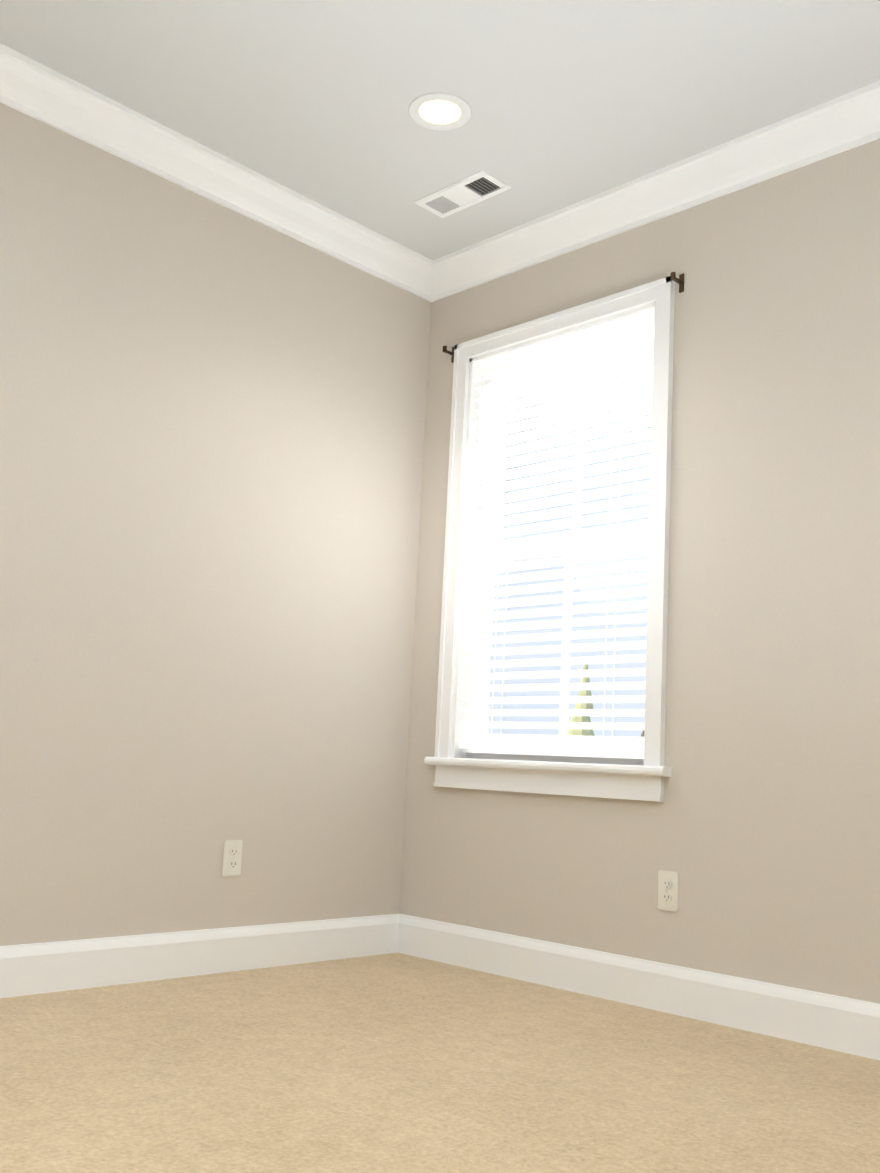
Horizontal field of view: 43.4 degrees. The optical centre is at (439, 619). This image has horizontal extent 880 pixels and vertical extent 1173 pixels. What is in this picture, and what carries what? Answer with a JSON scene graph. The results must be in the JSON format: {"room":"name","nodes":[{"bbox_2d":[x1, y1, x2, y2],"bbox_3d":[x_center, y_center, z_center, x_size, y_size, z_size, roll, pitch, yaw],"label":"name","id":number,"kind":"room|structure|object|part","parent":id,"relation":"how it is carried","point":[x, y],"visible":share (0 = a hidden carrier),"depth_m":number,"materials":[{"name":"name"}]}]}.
{"room":"empty bedroom","nodes":[
{"label":"empty bedroom","id":0,"kind":"room"},
{"bbox_2d":[0,102,430,945],"bbox_3d":[-1.615,-0.340,2.775,0.120,2.600,4.220,-5,-11,44],"label":"wall","id":1,"kind":"structure","parent":0,"point":[212,422],"depth_m":3.52,"materials":[{"name":"beige paint"}]},
{"bbox_2d":[0,914,399,997],"bbox_3d":[-1.184,0.957,3.008,0.016,0.135,2.918,-5,-11,44],"label":"baseboard","id":2,"kind":"structure","parent":1,"relation":"attached to","point":[47,967],"depth_m":3.40,"materials":[{"name":"white wood"}]},
{"bbox_2d":[0,43,439,301],"bbox_3d":[-1.437,-1.570,2.905,0.093,0.112,4.100,-5,-11,44],"label":"crown molding","id":3,"kind":"structure","parent":1,"relation":"attached to","point":[78,110],"depth_m":3.56,"materials":[{"name":"white wood"}]},
{"bbox_2d":[222,840,242,876],"bbox_3d":[-0.665,0.767,3.556,0.009,0.115,0.070,-5,-11,44],"label":"electrical outlet","id":4,"kind":"object","parent":1,"relation":"attached to","point":[232,858],"visible":1,"depth_m":3.55,"materials":[{"name":"white plastic"}]},
{"bbox_2d":[0,953,879,1172],"bbox_3d":[-0.225,0.896,1.290,3.885,0.100,4.400,-5,-11,44],"label":"floor","id":5,"kind":"structure","parent":0,"point":[393,1063],"depth_m":2.40,"materials":[{"name":"carpet"}]},
{"bbox_2d":[0,0,879,259],"bbox_3d":[-0.120,-1.776,1.669,3.960,0.100,4.400,-5,-11,44],"label":"ceiling","id":6,"kind":"structure","parent":0,"point":[570,102],"depth_m":3.13,"materials":[{"name":"white paint"}]},
{"bbox_2d":[408,92,471,130],"bbox_3d":[0.000,-1.503,3.282,0.190,0.007,0.190,-5,-11,44],"label":"recessed light","id":7,"kind":"object","parent":6,"relation":"in","point":[438,111],"visible":1,"depth_m":3.27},
{"bbox_2d":[414,170,510,217],"bbox_3d":[0.074,-1.437,3.751,0.320,0.008,0.140,-5,-11,44],"label":"ceiling vent","id":8,"kind":"object","parent":6,"relation":"in","point":[473,189],"visible":1,"depth_m":3.74,"materials":[{"name":"white plastic"}]},
{"bbox_2d":[399,138,879,1003],"bbox_3d":[1.294,-0.170,2.973,3.960,2.600,0.180,-5,-11,44],"label":"wall","id":9,"kind":"structure","parent":0,"point":[759,828],"depth_m":3.25,"materials":[{"name":"beige paint"}]},
{"bbox_2d":[424,757,671,801],"bbox_3d":[0.339,0.525,3.680,1.010,0.105,0.110,-5,-11,44],"label":"window sill","id":10,"kind":"structure","parent":9,"relation":"attached to","point":[633,782],"depth_m":3.60,"materials":[{"name":"white wood"}]},
{"bbox_2d":[434,276,674,765],"bbox_3d":[0.430,-0.287,3.840,0.958,1.554,0.205,-5,-11,44],"label":"window","id":11,"kind":"structure","parent":9,"relation":"in","point":[658,295],"depth_m":3.92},
{"bbox_2d":[459,308,654,754],"bbox_3d":[0.393,-0.274,3.801,0.804,1.446,0.072,-5,-11,44],"label":"window blind","id":12,"kind":"object","parent":11,"relation":"attached to","point":[618,330],"visible":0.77,"depth_m":3.79,"materials":[{"name":"white plastic"}]},
{"bbox_3d":[0.466,-0.255,3.873,0.810,1.458,0.070,-5,-11,44],"label":"window sash","id":13,"kind":"part","parent":11,"relation":"part of","materials":[{"name":"clear glass"}]},
{"bbox_2d":[442,272,683,362],"bbox_3d":[0.393,-1.046,3.864,1.026,0.060,0.056,-5,-11,44],"label":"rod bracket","id":14,"kind":"object","parent":9,"relation":"attached to","point":[680,281],"visible":0.96,"depth_m":3.53,"materials":[{"name":"black metal"}]},
{"bbox_2d":[396,914,879,1060],"bbox_3d":[1.154,1.038,2.753,3.690,0.135,0.016,-5,-11,44],"label":"baseboard","id":15,"kind":"structure","parent":9,"relation":"attached to","point":[835,1023],"depth_m":3.24,"materials":[{"name":"white wood"}]},
{"bbox_2d":[432,80,879,298],"bbox_3d":[1.258,-1.420,3.039,3.480,0.112,0.093,-5,-11,44],"label":"crown molding","id":16,"kind":"structure","parent":9,"relation":"attached to","point":[850,120],"depth_m":3.54,"materials":[{"name":"white wood"}]},
{"bbox_2d":[657,870,678,911],"bbox_3d":[0.675,0.804,3.280,0.070,0.115,0.009,-5,-11,44],"label":"electrical outlet","id":17,"kind":"object","parent":9,"relation":"attached to","point":[668,890],"visible":1,"depth_m":3.28,"materials":[{"name":"white plastic"}]},
{"label":"outside","id":18,"kind":"structure","parent":0,"visible":0},
{"bbox_3d":[30.155,9.957,34.097,120.000,0.100,84.900,-5,-11,44],"label":"ground","id":19,"kind":"structure","parent":18,"visible":0},
{"bbox_2d":[568,664,594,735],"bbox_3d":[2.019,3.343,16.362,2.091,5.616,2.071,-5,-11,44],"label":"evergreen tree","id":20,"kind":"object","parent":19,"relation":"on","point":[582,732],"depth_m":16.54,"materials":[{"name":"green plant"}]}
]}

